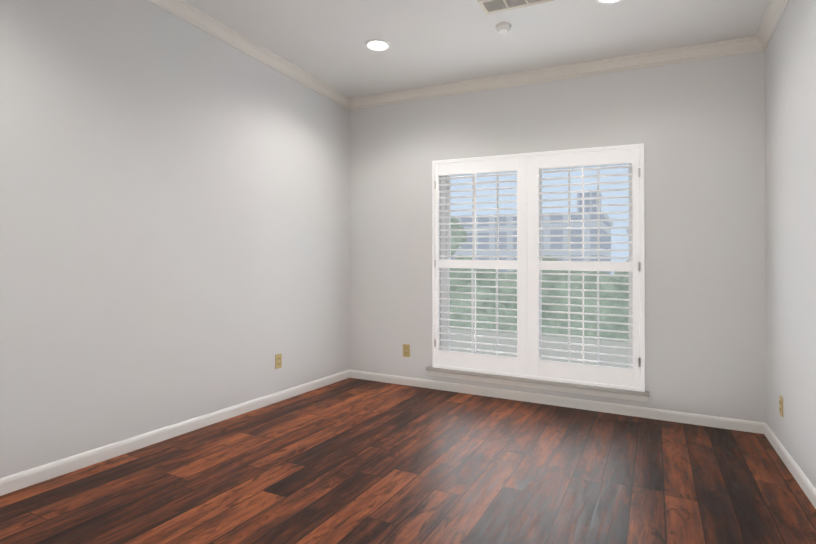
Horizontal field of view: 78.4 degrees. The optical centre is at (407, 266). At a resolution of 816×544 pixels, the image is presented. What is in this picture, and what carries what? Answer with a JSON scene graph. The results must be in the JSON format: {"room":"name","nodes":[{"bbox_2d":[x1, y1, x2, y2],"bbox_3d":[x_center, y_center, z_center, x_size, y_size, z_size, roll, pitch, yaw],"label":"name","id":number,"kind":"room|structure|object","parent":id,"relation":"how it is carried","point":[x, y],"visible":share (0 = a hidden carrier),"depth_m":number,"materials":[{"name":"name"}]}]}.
{"room":"empty bedroom","nodes":[
{"label":"empty bedroom","id":0,"kind":"room"},
{"bbox_2d":[0,0,348,477],"bbox_3d":[-1.736,-0.312,2.800,0.160,2.793,4.900,0,0,26],"label":"wall","id":1,"kind":"structure","parent":0,"point":[174,219],"depth_m":3.00,"materials":[{"name":"paint"}]},
{"bbox_2d":[0,370,351,495],"bbox_3d":[-1.658,1.022,2.756,0.014,0.126,4.900,0,0,26],"label":"baseboard","id":2,"kind":"structure","parent":1,"relation":"attached to","point":[27,478],"depth_m":2.95,"materials":[{"name":"white"}]},
{"bbox_2d":[147,0,350,109],"bbox_3d":[-1.636,-1.636,2.756,0.062,0.138,4.900,0,0,26],"label":"crown molding","id":3,"kind":"structure","parent":1,"relation":"attached to","point":[217,29],"depth_m":3.68,"materials":[{"name":"white paint"}]},
{"bbox_2d":[275,353,281,368],"bbox_3d":[-1.038,0.757,4.019,0.010,0.117,0.072,0,0,26],"label":"outlet","id":4,"kind":"object","parent":1,"relation":"attached to","point":[278,360],"visible":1,"depth_m":4.01,"materials":[{"name":"brown plastic"}]},
{"bbox_2d":[0,378,815,543],"bbox_3d":[-0.137,1.150,2.007,3.724,0.245,5.220,0,0,26],"label":"floor","id":5,"kind":"structure","parent":0,"point":[352,461],"depth_m":2.54,"materials":[{"name":"brown wood"}]},
{"bbox_2d":[183,0,770,97],"bbox_3d":[-0.137,-1.710,2.018,3.724,0.245,5.220,0,0,26],"label":"ceiling","id":6,"kind":"structure","parent":0,"point":[435,42],"depth_m":3.48,"materials":[{"name":"paint"}]},
{"bbox_2d":[364,39,390,51],"bbox_3d":[-0.224,-1.641,3.710,0.196,0.010,0.196,0,0,26],"label":"recessed light","id":7,"kind":"object","parent":6,"relation":"in","point":[378,45],"visible":1,"depth_m":3.70,"materials":[{"name":"white"}]},
{"bbox_2d":[495,22,510,33],"bbox_3d":[0.644,-1.610,3.382,0.108,0.037,0.108,0,0,26],"label":"smoke detector","id":8,"kind":"object","parent":6,"relation":"attached to","point":[503,28],"visible":1,"depth_m":3.35,"materials":[{"name":"white plastic"}]},
{"bbox_2d":[477,0,553,14],"bbox_3d":[0.655,-1.623,3.049,0.430,0.020,0.180,0,0,26],"label":"ceiling vent","id":9,"kind":"object","parent":6,"relation":"in","point":[488,7],"visible":0.98,"depth_m":3.09,"materials":[{"name":"beige metal"}]},
{"bbox_2d":[595,0,622,4],"bbox_3d":[1.214,-1.613,2.974,0.196,0.010,0.196,0,0,26],"label":"recessed light","id":10,"kind":"object","parent":6,"relation":"in","point":[606,2],"visible":1,"depth_m":3.04,"materials":[{"name":"white"}]},
{"bbox_2d":[349,50,765,422],"bbox_3d":[0.981,-0.246,4.282,3.724,2.814,0.160,0,0,26],"label":"wall","id":11,"kind":"structure","parent":0,"point":[696,128],"depth_m":3.77,"materials":[{"name":"paint"}]},
{"bbox_2d":[403,344,409,356],"bbox_3d":[-0.016,0.782,4.674,0.072,0.117,0.010,0,0,26],"label":"outlet","id":12,"kind":"object","parent":11,"relation":"attached to","point":[406,350],"visible":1,"depth_m":4.67,"materials":[{"name":"brown plastic"}]},
{"bbox_2d":[440,163,632,368],"bbox_3d":[1.062,0.008,4.274,1.667,1.866,0.070,0,0,26],"label":"window unit","id":13,"kind":"structure","parent":11,"relation":"in","point":[445,275],"depth_m":4.33,"materials":[{"name":"white plastic"}]},
{"bbox_2d":[432,143,644,391],"bbox_3d":[1.012,-0.011,4.171,1.737,1.904,0.120,0,0,26],"label":"window shutters","id":14,"kind":"object","parent":13,"relation":"attached to","point":[528,265],"visible":1,"depth_m":4.12,"materials":[{"name":"white wood"}]},
{"bbox_2d":[426,366,648,401],"bbox_3d":[1.012,0.964,4.195,1.824,0.115,0.160,0,0,26],"label":"window sill","id":15,"kind":"structure","parent":11,"relation":"attached to","point":[641,396],"depth_m":4.09,"materials":[{"name":"grey wood"}]},
{"bbox_2d":[351,36,750,109],"bbox_3d":[0.939,-1.573,4.184,3.240,0.154,0.062,0,0,26],"label":"crown molding","id":16,"kind":"structure","parent":11,"relation":"attached to","point":[739,45],"depth_m":4.02,"materials":[{"name":"white paint"}]},
{"bbox_2d":[352,370,759,433],"bbox_3d":[0.936,1.085,4.202,3.330,0.142,0.014,0,0,26],"label":"baseboard","id":17,"kind":"structure","parent":11,"relation":"attached to","point":[651,413],"depth_m":4.00,"materials":[{"name":"white wood"}]},
{"bbox_2d":[765,0,815,487],"bbox_3d":[1.462,-0.249,1.225,0.160,2.793,4.900,0,0,26],"label":"wall","id":18,"kind":"structure","parent":0,"point":[790,118],"depth_m":2.79,"materials":[{"name":"paint"}]},
{"bbox_2d":[751,0,789,51],"bbox_3d":[1.362,-1.576,1.279,0.062,0.139,4.900,0,0,26],"label":"crown molding","id":19,"kind":"structure","parent":18,"relation":"attached to","point":[776,8],"depth_m":3.20,"materials":[{"name":"white paint"}]},
{"bbox_2d":[779,395,782,416],"bbox_3d":[2.254,0.842,3.024,0.010,0.117,0.072,0,0,26],"label":"outlet","id":20,"kind":"object","parent":18,"relation":"attached to","point":[781,404],"visible":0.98,"depth_m":3.01,"materials":[{"name":"brown plastic"}]},
{"bbox_2d":[760,422,815,508],"bbox_3d":[1.384,1.082,1.258,0.014,0.126,4.900,0,0,26],"label":"baseboard","id":21,"kind":"structure","parent":18,"relation":"attached to","point":[805,484],"depth_m":2.78,"materials":[{"name":"white wood"}]},
{"label":"outside","id":22,"kind":"structure","parent":0,"visible":0},
{"bbox_2d":[450,329,628,367],"bbox_3d":[1.556,2.046,9.296,28.000,0.963,9.320,0,0,26],"label":"ground","id":23,"kind":"structure","parent":22,"point":[554,353],"depth_m":12.13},
{"bbox_2d":[450,192,628,341],"bbox_3d":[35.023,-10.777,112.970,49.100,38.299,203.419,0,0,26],"label":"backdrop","id":24,"kind":"structure","parent":22,"point":[616,295],"depth_m":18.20,"materials":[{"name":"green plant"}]}
]}

